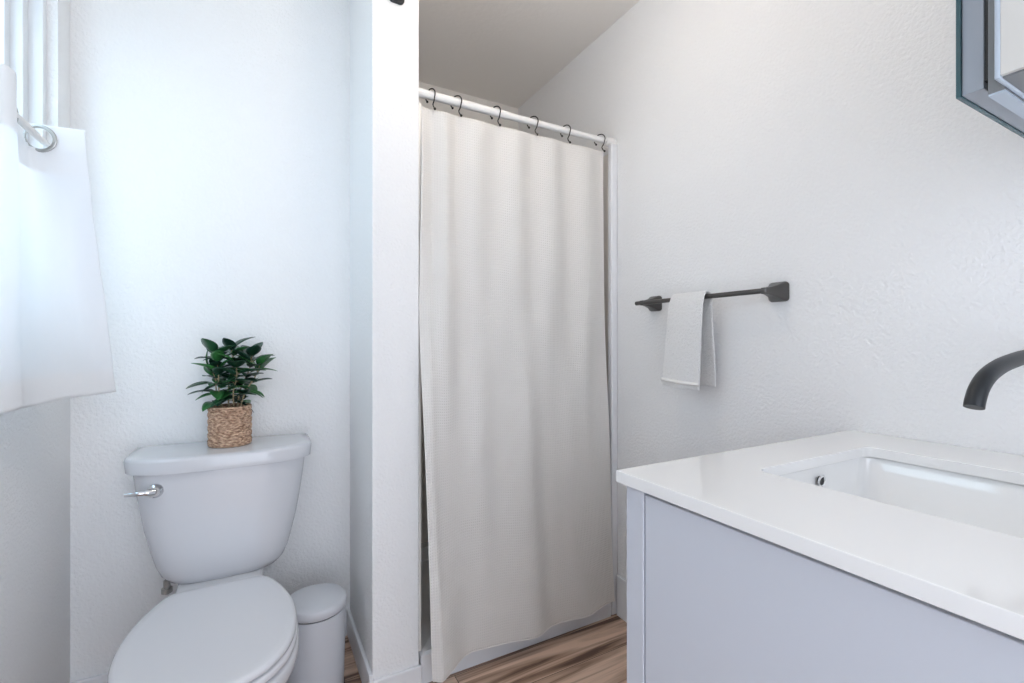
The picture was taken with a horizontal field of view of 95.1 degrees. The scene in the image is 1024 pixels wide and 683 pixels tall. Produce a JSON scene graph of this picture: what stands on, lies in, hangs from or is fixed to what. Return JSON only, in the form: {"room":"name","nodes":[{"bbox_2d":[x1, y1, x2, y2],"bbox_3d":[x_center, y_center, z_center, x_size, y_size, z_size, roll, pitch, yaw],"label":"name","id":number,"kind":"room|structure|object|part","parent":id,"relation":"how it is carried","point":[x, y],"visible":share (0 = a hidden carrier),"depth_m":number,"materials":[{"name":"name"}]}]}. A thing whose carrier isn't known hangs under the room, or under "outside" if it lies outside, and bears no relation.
{"room":"bathroom","nodes":[
{"label":"bathroom","id":0,"kind":"room"},
{"bbox_2d":[0,0,69,682],"bbox_3d":[-0.834,-0.101,0.377,0.120,2.436,3.400,0,0,-29],"label":"wall","id":1,"kind":"structure","parent":0,"point":[34,440],"depth_m":1.22,"materials":[{"name":"white paint"}]},
{"bbox_2d":[0,0,45,148],"bbox_3d":[-1.085,-0.478,0.826,0.085,1.070,1.050,0,0,-29],"label":"window","id":2,"kind":"structure","parent":1,"relation":"in","point":[22,22],"depth_m":1.27,"materials":[{"name":"white plastic"}]},
{"bbox_3d":[-1.103,-0.478,0.817,0.029,0.956,0.936,0,0,-29],"label":"sash","id":3,"kind":"part","parent":2,"relation":"part of","materials":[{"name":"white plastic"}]},
{"bbox_2d":[17,112,50,147],"bbox_3d":[-0.977,-0.481,0.806,0.056,0.016,1.011,0,0,-29],"label":"curtain rod","id":4,"kind":"object","parent":1,"relation":"attached to","point":[22,122],"visible":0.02,"depth_m":1.06,"materials":[{"name":"white metal"}]},
{"bbox_2d":[0,62,115,413],"bbox_3d":[-0.910,-0.192,0.828,0.172,0.646,0.765,0,0,-29],"label":"window curtain","id":5,"kind":"object","parent":4,"relation":"hanging from","point":[55,345],"visible":0.99,"depth_m":1.08,"materials":[{"name":"white fabric"}]},
{"bbox_2d":[70,0,349,681],"bbox_3d":[-1.002,-0.101,1.652,0.805,2.436,0.120,0,0,-29],"label":"wall","id":6,"kind":"structure","parent":0,"point":[217,132],"depth_m":1.56,"materials":[{"name":"white paint"}]},
{"bbox_2d":[70,610,346,682],"bbox_3d":[-0.976,1.069,1.591,0.793,0.095,0.012,0,0,-29],"label":"baseboard","id":7,"kind":"structure","parent":6,"relation":"attached to","point":[101,678],"depth_m":1.43,"materials":[{"name":"white paint"}]},
{"bbox_2d":[207,403,251,447],"bbox_3d":[-0.913,0.270,1.516,0.125,0.128,0.125,0,0,-29],"label":"woven basket","id":8,"kind":"object","parent":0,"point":[229,424],"depth_m":1.47,"materials":[{"name":"wicker"}]},
{"bbox_2d":[350,0,418,679],"bbox_3d":[-0.566,-0.101,1.848,0.149,2.436,0.833,0,0,-29],"label":"wall partition","id":9,"kind":"structure","parent":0,"point":[384,34],"depth_m":1.49,"materials":[{"name":"white paint"}]},
{"bbox_2d":[347,609,421,682],"bbox_3d":[-0.461,1.069,1.648,0.167,0.095,0.405,0,0,-29],"label":"baseboard","id":10,"kind":"structure","parent":9,"relation":"attached to","point":[413,674],"depth_m":1.50,"materials":[{"name":"white paint"}]},
{"bbox_2d":[390,0,403,4],"bbox_3d":[-0.349,-1.098,1.449,0.050,0.060,0.074,0,0,-29],"label":"wall hook","id":11,"kind":"object","parent":9,"relation":"attached to","point":[399,2],"visible":1,"depth_m":1.48,"materials":[{"name":"black metal"}]},
{"bbox_2d":[419,88,616,146],"bbox_3d":[0.055,-0.820,1.738,0.837,0.037,0.037,0,0,-29],"label":"shower rod","id":12,"kind":"object","parent":9,"relation":"attached to","point":[423,93],"visible":0.84,"depth_m":1.69,"materials":[{"name":"white metal"}]},
{"bbox_2d":[425,88,435,109],"bbox_3d":[-0.271,-0.804,1.562,0.051,0.078,0.011,0,0,37],"label":"curtain hook","id":13,"kind":"object","parent":12,"relation":"hanging from","point":[430,88],"visible":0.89,"depth_m":1.55,"materials":[{"name":"black metal"}]},
{"bbox_2d":[419,106,614,681],"bbox_3d":[0.072,0.136,1.673,0.803,1.823,0.138,0,0,-29],"label":"shower curtain","id":14,"kind":"object","parent":13,"relation":"hanging from","point":[512,317],"visible":1,"depth_m":1.66,"materials":[{"name":"fabric"}]},
{"bbox_2d":[450,95,461,116],"bbox_3d":[-0.190,-0.804,1.606,0.051,0.078,0.011,0,0,29],"label":"curtain hook","id":15,"kind":"object","parent":12,"relation":"hanging from","point":[456,95],"visible":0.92,"depth_m":1.60,"materials":[{"name":"black metal"}]},
{"bbox_3d":[-0.164,-0.820,1.619,0.337,0.028,0.028,0,0,-29],"label":"rod","id":16,"kind":"part","parent":12,"relation":"part of","materials":[{"name":"white metal"}]},
{"bbox_2d":[490,106,500,125],"bbox_3d":[-0.059,-0.804,1.677,0.051,0.078,0.011,0,0,35],"label":"curtain hook","id":17,"kind":"object","parent":12,"relation":"hanging from","point":[494,106],"visible":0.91,"depth_m":1.67,"materials":[{"name":"black metal"}]},
{"bbox_2d":[527,116,538,135],"bbox_3d":[0.078,-0.804,1.752,0.051,0.078,0.011,0,0,31],"label":"curtain hook","id":18,"kind":"object","parent":12,"relation":"hanging from","point":[537,134],"visible":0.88,"depth_m":1.74,"materials":[{"name":"black metal"}]},
{"bbox_3d":[0.189,-0.820,1.812,0.466,0.024,0.024,0,0,-29],"label":"rod","id":19,"kind":"part","parent":12,"relation":"part of","materials":[{"name":"white metal"}]},
{"bbox_2d":[560,125,570,143],"bbox_3d":[0.209,-0.804,1.823,0.051,0.078,0.011,0,0,39],"label":"curtain hook","id":20,"kind":"object","parent":12,"relation":"hanging from","point":[564,125],"visible":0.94,"depth_m":1.81,"materials":[{"name":"black metal"}]},
{"bbox_2d":[594,134,605,151],"bbox_3d":[0.358,-0.804,1.904,0.051,0.078,0.011,0,0,33],"label":"curtain hook","id":21,"kind":"object","parent":12,"relation":"hanging from","point":[598,134],"visible":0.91,"depth_m":1.90,"materials":[{"name":"black metal"}]},
{"bbox_2d":[286,614,626,682],"bbox_3d":[0.005,1.142,0.834,2.032,0.050,3.400,0,0,-29],"label":"floor","id":22,"kind":"structure","parent":0,"point":[596,652],"depth_m":1.63,"materials":[{"name":"wood"}]},
{"bbox_2d":[107,433,311,682],"bbox_3d":[-0.785,0.725,1.260,0.500,0.784,0.774,0,0,-29],"label":"toilet","id":23,"kind":"object","parent":22,"relation":"on","point":[212,519],"visible":1,"depth_m":1.34,"materials":[{"name":"porcelain"},{"name":"plastic"},{"name":"chrome"}]},
{"bbox_3d":[-1.031,0.423,1.315,0.087,0.040,0.049,0,0,-29],"label":"flush lever","id":24,"kind":"part","parent":23,"relation":"part of","materials":[{"name":"silver metal"}]},
{"bbox_3d":[-0.727,0.703,1.135,0.370,0.020,0.490,0,0,-29],"label":"seat lid","id":25,"kind":"part","parent":23,"relation":"part of","materials":[{"name":"white plastic"}]},
{"bbox_3d":[-0.908,0.356,1.485,0.500,0.046,0.242,0,0,-29],"label":"tank lid","id":26,"kind":"part","parent":23,"relation":"part of","materials":[{"name":"white ceramic"}]},
{"bbox_3d":[-0.911,0.547,1.490,0.460,0.350,0.221,0,0,-29],"label":"tank","id":27,"kind":"part","parent":23,"relation":"part of","materials":[{"name":"white ceramic"}]},
{"bbox_2d":[186,337,276,447],"bbox_3d":[-0.895,0.159,1.501,0.257,0.350,0.224,0,0,-29],"label":"potted plant","id":28,"kind":"object","parent":23,"relation":"on","point":[229,424],"visible":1,"depth_m":1.48,"materials":[{"name":"green plant"}]},
{"bbox_3d":[-0.727,0.726,1.135,0.374,0.020,0.494,0,0,-29],"label":"seat","id":29,"kind":"part","parent":23,"relation":"part of","materials":[{"name":"white plastic"}]},
{"bbox_3d":[-0.776,0.929,1.226,0.380,0.376,0.705,0,0,-29],"label":"bowl","id":30,"kind":"part","parent":23,"relation":"part of","materials":[{"name":"white ceramic"}]},
{"bbox_2d":[287,583,346,682],"bbox_3d":[-0.627,0.965,1.488,0.185,0.305,0.200,0,0,11],"label":"waste bin","id":31,"kind":"object","parent":22,"relation":"on","point":[320,608],"visible":0.84,"depth_m":1.43,"materials":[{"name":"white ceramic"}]},
{"bbox_3d":[-0.626,0.830,1.495,0.185,0.035,0.185,0,0,-29],"label":"lid","id":32,"kind":"part","parent":31,"relation":"part of","materials":[{"name":"white plastic"}]},
{"bbox_2d":[419,103,610,682],"bbox_3d":[-0.133,0.167,2.084,0.836,1.900,0.832,0,0,-29],"label":"shower stall","id":33,"kind":"object","parent":22,"relation":"on","point":[481,656],"visible":0.15,"depth_m":1.81,"materials":[{"name":"white plastic"}]},
{"bbox_2d":[627,486,1023,682],"bbox_3d":[0.700,0.679,0.648,0.748,0.876,0.740,0,0,-29],"label":"vanity cabinet","id":34,"kind":"object","parent":22,"relation":"on","point":[709,600],"visible":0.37,"depth_m":0.58,"materials":[{"name":"grey paint"}]},
{"bbox_2d":[616,430,1023,639],"bbox_3d":[0.695,0.230,0.646,0.760,0.020,0.768,0,0,-29],"label":"countertop","id":35,"kind":"structure","parent":34,"relation":"on","point":[974,573],"depth_m":0.59,"materials":[{"name":"white stone"}]},
{"bbox_2d":[781,457,1023,538],"bbox_3d":[0.701,0.307,0.672,0.414,0.134,0.542,0,0,-29],"label":"sink","id":36,"kind":"object","parent":35,"relation":"in","point":[989,504],"visible":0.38,"depth_m":0.88,"materials":[{"name":"white ceramic"}]},
{"bbox_2d":[419,82,517,542],"bbox_3d":[-0.426,-0.101,2.467,0.987,2.436,0.120,0,0,-29],"label":"wall","id":37,"kind":"structure","parent":0,"point":[466,113],"depth_m":2.50,"materials":[{"name":"white paint"}]},
{"bbox_2d":[419,0,639,107],"bbox_3d":[0.005,-1.344,0.834,2.032,0.050,3.400,0,0,-29],"label":"ceiling","id":38,"kind":"structure","parent":0,"point":[504,52],"depth_m":2.04,"materials":[{"name":"white paint"}]},
{"bbox_2d":[518,0,1023,579],"bbox_3d":[0.845,-0.101,1.292,0.120,2.436,3.400,0,0,-29],"label":"wall","id":39,"kind":"structure","parent":0,"point":[827,149],"depth_m":1.26,"materials":[{"name":"white paint"}]},
{"bbox_2d":[608,144,616,614],"bbox_3d":[0.414,0.154,1.924,0.032,1.925,0.028,0,0,-29],"label":"trim","id":40,"kind":"structure","parent":39,"relation":"attached to","point":[612,148],"depth_m":1.91,"materials":[{"name":"white paint"}]},
{"bbox_2d":[617,575,626,622],"bbox_3d":[0.635,1.036,1.538,0.012,0.163,0.853,0,0,-29],"label":"baseboard","id":41,"kind":"structure","parent":39,"relation":"attached to","point":[621,582],"depth_m":1.88,"materials":[{"name":"white paint"}]},
{"bbox_2d":[635,281,788,310],"bbox_3d":[0.611,-0.140,1.511,0.079,0.056,0.524,0,0,-29],"label":"towel bar","id":42,"kind":"object","parent":39,"relation":"attached to","point":[776,291],"visible":0.98,"depth_m":1.33,"materials":[{"name":"grey metal"}]},
{"bbox_2d":[661,290,715,389],"bbox_3d":[0.571,-0.004,1.516,0.098,0.311,0.154,0,0,-29],"label":"hand towel","id":43,"kind":"object","parent":42,"relation":"hanging from","point":[689,357],"visible":0.98,"depth_m":1.49,"materials":[{"name":"white fabric"}]},
{"bbox_2d":[956,0,1023,137],"bbox_3d":[0.924,-0.602,0.446,0.549,0.604,0.619,0,0,-29],"label":"medicine cabinet","id":44,"kind":"object","parent":39,"relation":"attached to","point":[989,33],"visible":1,"depth_m":0.59,"materials":[{"name":"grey mirror"}]},
{"bbox_3d":[0.759,-0.603,0.660,0.395,0.601,0.015,0,0,-29],"label":"door","id":45,"kind":"part","parent":44,"relation":"part of","materials":[{"name":"white mirror"}]},
{"bbox_3d":[0.759,-0.301,0.660,0.394,0.002,0.014,0,0,-29],"label":"rail","id":46,"kind":"part","parent":44,"relation":"part of","materials":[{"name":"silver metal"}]},
{"bbox_3d":[0.749,-0.603,0.643,0.430,0.600,0.005,0,0,-29],"label":"edge rail","id":47,"kind":"part","parent":44,"relation":"part of","materials":[{"name":"silver metal"}]},
{"bbox_3d":[0.575,-0.605,0.520,0.007,0.596,0.044,0,0,-29],"label":"edge panel","id":48,"kind":"part","parent":44,"relation":"part of","materials":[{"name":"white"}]},
{"bbox_3d":[0.763,-0.604,0.623,0.423,0.598,0.044,0,0,-29],"label":"frame","id":49,"kind":"part","parent":44,"relation":"part of","materials":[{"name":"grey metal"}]},
{"bbox_2d":[963,350,1023,409],"bbox_3d":[0.822,0.043,0.747,0.441,0.104,0.064,0,0,-29],"label":"faucet","id":50,"kind":"object","parent":39,"relation":"attached to","point":[977,392],"visible":1,"depth_m":0.66,"materials":[{"name":"black metal"}]}
]}

